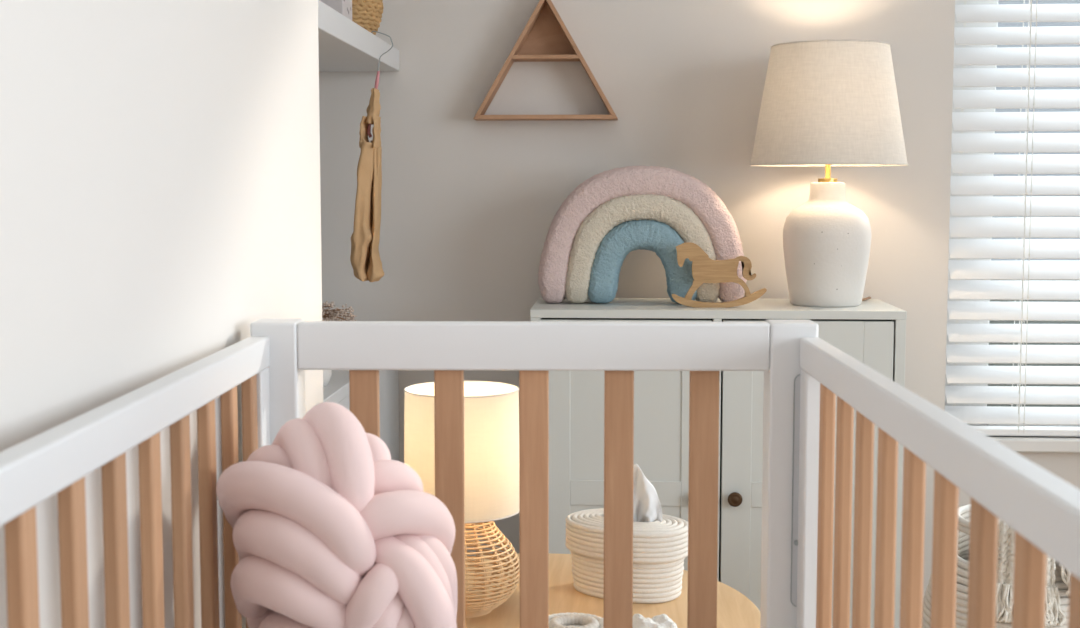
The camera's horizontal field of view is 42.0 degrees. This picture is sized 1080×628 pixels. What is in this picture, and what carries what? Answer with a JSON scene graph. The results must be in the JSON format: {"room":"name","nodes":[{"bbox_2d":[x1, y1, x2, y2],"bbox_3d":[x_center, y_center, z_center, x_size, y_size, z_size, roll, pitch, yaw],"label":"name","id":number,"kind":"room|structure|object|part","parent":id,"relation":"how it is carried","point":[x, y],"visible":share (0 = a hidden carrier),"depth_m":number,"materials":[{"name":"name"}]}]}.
{"room":"children's room","nodes":[
{"label":"children's room","id":0,"kind":"room"},
{"bbox_2d":[0,0,322,627],"bbox_3d":[-0.835,-0.320,0.271,0.800,2.750,3.700,0,5,3],"label":"wall","id":1,"kind":"structure","parent":0,"point":[160,195],"depth_m":1.32,"materials":[{"name":"paint"}]},
{"bbox_2d":[319,0,1079,598],"bbox_3d":[1.168,-0.591,3.340,4.450,2.750,0.220,0,5,3],"label":"wall","id":2,"kind":"structure","parent":0,"point":[469,206],"depth_m":3.30,"materials":[{"name":"paint"}]},
{"bbox_2d":[473,0,617,120],"bbox_3d":[0.014,-0.597,3.257,0.333,0.291,0.075,0,5,3],"label":"shelf","id":3,"kind":"object","parent":2,"relation":"attached to","point":[545,37],"visible":1,"depth_m":3.25,"materials":[{"name":"brown wood"}]},
{"bbox_3d":[0.016,-0.663,3.284,0.144,0.126,0.007,0,5,3],"label":"panel","id":4,"kind":"part","parent":3,"relation":"part of","materials":[{"name":"brown wood"}]},
{"bbox_2d":[945,0,1079,452],"bbox_3d":[1.973,-0.692,3.238,2.073,2.030,0.195,0,5,3],"label":"window","id":5,"kind":"structure","parent":2,"relation":"in","point":[1016,444],"depth_m":3.34,"materials":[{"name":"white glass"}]},
{"bbox_2d":[945,0,1079,436],"bbox_3d":[1.970,-0.703,3.195,2.028,1.993,0.069,0,5,3],"label":"blind","id":6,"kind":"object","parent":5,"relation":"attached to","point":[1021,280],"visible":0.97,"depth_m":3.28,"materials":[{"name":"white plastic"}]},
{"bbox_3d":[1.132,-0.689,3.243,0.002,1.938,0.002,0,5,3],"label":"lift cord","id":7,"kind":"part","parent":6,"relation":"part of","materials":[{"name":"white fabric"}]},
{"bbox_3d":[1.132,-0.689,3.243,0.015,1.938,0.065,0,5,3],"label":"ladder cord","id":8,"kind":"part","parent":6,"relation":"part of","materials":[{"name":"white fabric"}]},
{"bbox_3d":[1.970,0.282,3.281,2.025,0.016,0.052,0,5,3],"label":"rail","id":9,"kind":"part","parent":6,"relation":"part of","materials":[{"name":"white plastic"}]},
{"bbox_3d":[1.971,0.306,3.296,2.073,0.030,0.135,0,5,3],"label":"sill","id":10,"kind":"part","parent":5,"relation":"part of","materials":[{"name":"white paint"}]},
{"bbox_3d":[0.965,1.051,0.943,4.570,0.100,5.300,0,5,3],"label":"floor","id":11,"kind":"structure","parent":0,"visible":0},
{"bbox_2d":[323,370,398,460],"bbox_3d":[-0.711,0.474,2.878,0.700,0.710,1.060,0,5,3],"label":"dresser","id":12,"kind":"object","parent":11,"relation":"on","point":[337,389],"visible":0.02,"depth_m":3.16,"materials":[{"name":"white paint"}]},
{"bbox_2d":[322,301,356,386],"bbox_3d":[-0.407,0.056,2.663,0.129,0.161,0.076,0,5,3],"label":"dried flowers","id":13,"kind":"object","parent":12,"relation":"on","point":[328,314],"visible":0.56,"depth_m":2.65,"materials":[{"name":"plant"}]},
{"bbox_2d":[0,319,1079,627],"bbox_3d":[-0.018,0.523,1.088,0.662,0.926,1.274,0,5,1],"label":"crib","id":14,"kind":"object","parent":11,"relation":"on","point":[804,374],"visible":1,"depth_m":1.48,"materials":[{"name":"white paint"}]},
{"bbox_3d":[-0.337,0.095,1.056,0.024,0.036,1.166,0,5,1],"label":"rail","id":15,"kind":"part","parent":14,"relation":"part of","materials":[{"name":"white paint"}]},
{"bbox_3d":[-0.310,0.469,1.701,0.054,0.926,0.054,0,5,1],"label":"post","id":16,"kind":"part","parent":14,"relation":"part of","materials":[{"name":"white paint"}]},
{"bbox_3d":[-0.008,0.037,1.645,0.550,0.056,0.026,0,5,1],"label":"rail","id":17,"kind":"part","parent":14,"relation":"part of","materials":[{"name":"white paint"}]},
{"bbox_3d":[0.295,0.470,1.690,0.056,0.926,0.054,0,5,1],"label":"post","id":18,"kind":"part","parent":14,"relation":"part of","materials":[{"name":"white paint"}]},
{"bbox_3d":[0.301,0.096,1.044,0.023,0.036,1.166,0,5,1],"label":"rail","id":19,"kind":"part","parent":14,"relation":"part of","materials":[{"name":"white paint"}]},
{"bbox_3d":[-0.018,0.508,1.069,0.605,0.100,1.109,0,5,1],"label":"mattress","id":20,"kind":"object","parent":14,"relation":"in","visible":0},
{"bbox_2d":[216,402,457,627],"bbox_3d":[-0.197,0.240,1.395,0.238,0.302,0.224,0,5,1],"label":"cushion","id":21,"kind":"object","parent":20,"relation":"on","point":[330,530],"visible":1,"depth_m":1.31,"materials":[{"name":"pink fabric"}]},
{"bbox_2d":[465,553,760,627],"bbox_3d":[-0.005,0.669,2.100,0.664,0.462,0.664,0,5,3],"label":"side table","id":22,"kind":"object","parent":11,"relation":"on","point":[734,609],"visible":0.17,"depth_m":2.10,"materials":[{"name":"brown wood"}]},
{"bbox_2d":[404,381,519,617],"bbox_3d":[-0.115,0.274,2.072,0.173,0.331,0.173,0,5,-2],"label":"wicker lamp","id":23,"kind":"object","parent":22,"relation":"on","point":[491,409],"visible":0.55,"depth_m":2.01,"materials":[{"name":"fabric"}]},
{"bbox_3d":[-0.115,0.199,2.065,0.171,0.179,0.171,0,5,3],"label":"lamp shade","id":24,"kind":"part","parent":23,"relation":"part of","materials":[{"name":"white fabric"}]},
{"bbox_2d":[549,612,602,627],"bbox_3d":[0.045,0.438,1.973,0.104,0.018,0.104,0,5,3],"label":"bootie","id":25,"kind":"object","parent":22,"relation":"on","point":[560,620],"visible":0.81,"depth_m":1.99,"materials":[{"name":"fabric"}]},
{"bbox_2d":[565,509,687,602],"bbox_3d":[0.135,0.372,2.177,0.201,0.117,0.145,3,6,31],"label":"tissue box","id":26,"kind":"object","parent":22,"relation":"on","point":[660,549],"visible":0.77,"depth_m":2.12,"materials":[{"name":"fabric"}]},
{"bbox_3d":[0.135,0.340,2.174,0.199,0.052,0.142,3,6,31],"label":"lid","id":27,"kind":"part","parent":26,"relation":"part of","materials":[{"name":"fabric"}]},
{"bbox_2d":[633,464,661,521],"bbox_3d":[0.150,0.280,2.157,0.077,0.105,0.034,2,5,18],"label":"tissue","id":28,"kind":"object","parent":26,"relation":"in","point":[646,503],"visible":0.5,"depth_m":2.15,"materials":[{"name":"white paper"}]},
{"bbox_2d":[598,614,677,627],"bbox_3d":[0.132,0.434,1.967,0.124,0.027,0.068,0,5,3],"label":"crumpled cloth","id":29,"kind":"object","parent":22,"relation":"on","point":[658,621],"visible":0.62,"depth_m":1.96,"materials":[{"name":"white fabric"}]},
{"bbox_2d":[530,298,906,627],"bbox_3d":[0.381,0.391,3.144,0.788,0.828,0.351,0,5,3],"label":"base cabinet","id":30,"kind":"object","parent":11,"relation":"on","point":[872,332],"visible":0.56,"depth_m":2.99,"materials":[{"name":"paint"}]},
{"bbox_3d":[0.183,0.385,3.012,0.244,0.583,0.012,0,5,3],"label":"door panel","id":31,"kind":"part","parent":30,"relation":"part of","materials":[{"name":"paint"}]},
{"bbox_3d":[0.183,0.374,3.011,0.360,0.726,0.020,0,5,3],"label":"door","id":32,"kind":"part","parent":30,"relation":"part of","materials":[{"name":"paint"}]},
{"bbox_2d":[538,166,745,302],"bbox_3d":[0.227,-0.177,3.119,0.463,0.304,0.120,0,5,3],"label":"cushion","id":33,"kind":"object","parent":30,"relation":"on","point":[614,213],"visible":0.91,"depth_m":3.07,"materials":[{"name":"fabric"}]},
{"bbox_2d":[671,242,766,307],"bbox_3d":[0.385,-0.083,3.022,0.203,0.141,0.018,0,5,3],"label":"rocking horse","id":34,"kind":"object","parent":30,"relation":"on","point":[705,269],"visible":1,"depth_m":3.02},
{"bbox_3d":[0.331,-0.050,3.029,0.040,0.047,0.015,0,5,3],"label":"leg","id":35,"kind":"part","parent":34,"relation":"part of","materials":[{"name":"brown wood"}]},
{"bbox_3d":[0.434,-0.054,3.022,0.043,0.047,0.015,0,5,3],"label":"leg","id":36,"kind":"part","parent":34,"relation":"part of","materials":[{"name":"brown wood"}]},
{"bbox_3d":[0.413,0.392,2.978,0.032,0.032,0.023,0,5,3],"label":"knob","id":37,"kind":"part","parent":30,"relation":"part of","materials":[{"name":"brown wood"}]},
{"bbox_3d":[0.564,0.387,2.990,0.238,0.583,0.012,0,5,3],"label":"door panel","id":38,"kind":"part","parent":30,"relation":"part of","materials":[{"name":"paint"}]},
{"bbox_3d":[0.564,0.376,2.989,0.355,0.726,0.020,0,5,3],"label":"door","id":39,"kind":"part","parent":30,"relation":"part of","materials":[{"name":"paint"}]},
{"bbox_2d":[750,40,907,306],"bbox_3d":[0.630,-0.301,3.075,0.340,0.564,0.340,0,5,3],"label":"table lamp","id":40,"kind":"object","parent":30,"relation":"on","point":[827,104],"visible":1,"depth_m":2.97,"materials":[{"name":"ceramic"}]},
{"bbox_3d":[0.630,-0.323,3.073,0.042,0.070,0.042,0,5,3],"label":"stem","id":41,"kind":"part","parent":40,"relation":"part of","materials":[{"name":"gold metal"}]},
{"bbox_3d":[0.630,-0.453,3.061,0.337,0.256,0.337,0,5,3],"label":"lamp shade","id":42,"kind":"part","parent":40,"relation":"part of","materials":[{"name":"white fabric"}]},
{"bbox_2d":[922,504,1068,627],"bbox_3d":[0.826,0.606,2.420,0.368,0.526,0.368,0,5,-1],"label":"basket","id":43,"kind":"object","parent":11,"relation":"on","point":[963,511],"visible":0.2,"depth_m":2.35,"materials":[{"name":"fabric"}]},
{"bbox_2d":[963,519,1069,626],"bbox_3d":[0.849,0.407,2.366,0.265,0.176,0.270,0,5,3],"label":"blanket","id":44,"kind":"object","parent":43,"relation":"in","point":[1006,534],"visible":0.24,"depth_m":2.27,"materials":[{"name":"beige fabric"}]},
{"label":"outside","id":45,"kind":"structure","parent":0,"visible":0},
{"bbox_2d":[987,280,1079,406],"bbox_3d":[1.846,0.215,14.961,26.000,0.100,22.070,0,5,3],"label":"ground","id":46,"kind":"structure","parent":45,"point":[990,321],"depth_m":13.51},
{"bbox_3d":[-1.253,-0.386,1.018,0.120,2.750,5.150,0,5,3],"label":"wall","id":47,"kind":"structure","parent":0,"visible":0},
{"bbox_2d":[318,0,399,71],"bbox_3d":[-0.734,-0.537,2.644,0.730,0.049,1.380,0,5,3],"label":"wall shelf","id":48,"kind":"object","parent":47,"relation":"attached to","point":[344,45],"visible":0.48,"depth_m":2.88,"materials":[{"name":"white paint"}]},
{"bbox_2d":[320,0,351,19],"bbox_3d":[-0.444,-0.657,2.843,0.114,0.155,0.104,0,5,3],"label":"printed box","id":49,"kind":"object","parent":48,"relation":"on","point":[344,7],"visible":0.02,"depth_m":2.80,"materials":[{"name":"paper"}]},
{"bbox_2d":[352,0,383,34],"bbox_3d":[-0.430,-0.676,3.082,0.174,0.150,0.174,0,5,3],"label":"wicker basket","id":50,"kind":"object","parent":48,"relation":"on","point":[367,14],"visible":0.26,"depth_m":3.03,"materials":[{"name":"beige wicker"}]},
{"bbox_2d":[372,31,392,88],"bbox_3d":[-0.334,-0.533,2.978,0.046,0.133,0.008,0,5,3],"label":"clothes hanger","id":51,"kind":"object","parent":48,"relation":"hanging from","point":[378,71],"visible":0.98,"depth_m":2.98,"materials":[{"name":"metal"}]},
{"bbox_2d":[350,88,383,281],"bbox_3d":[-0.369,-0.276,3.015,0.069,0.409,0.124,0,5,3],"label":"pants","id":52,"kind":"object","parent":51,"relation":"hanging from","point":[366,263],"visible":1,"depth_m":2.98,"materials":[{"name":"beige fabric"}]},
{"bbox_3d":[-0.374,-0.219,3.010,0.060,0.293,0.104,0,5,3],"label":"panel","id":53,"kind":"part","parent":52,"relation":"part of","materials":[{"name":"beige fabric"}]},
{"bbox_3d":[-0.355,-0.215,3.019,0.040,0.288,0.102,0,5,3],"label":"panel","id":54,"kind":"part","parent":52,"relation":"part of","materials":[{"name":"beige fabric"}]}
]}

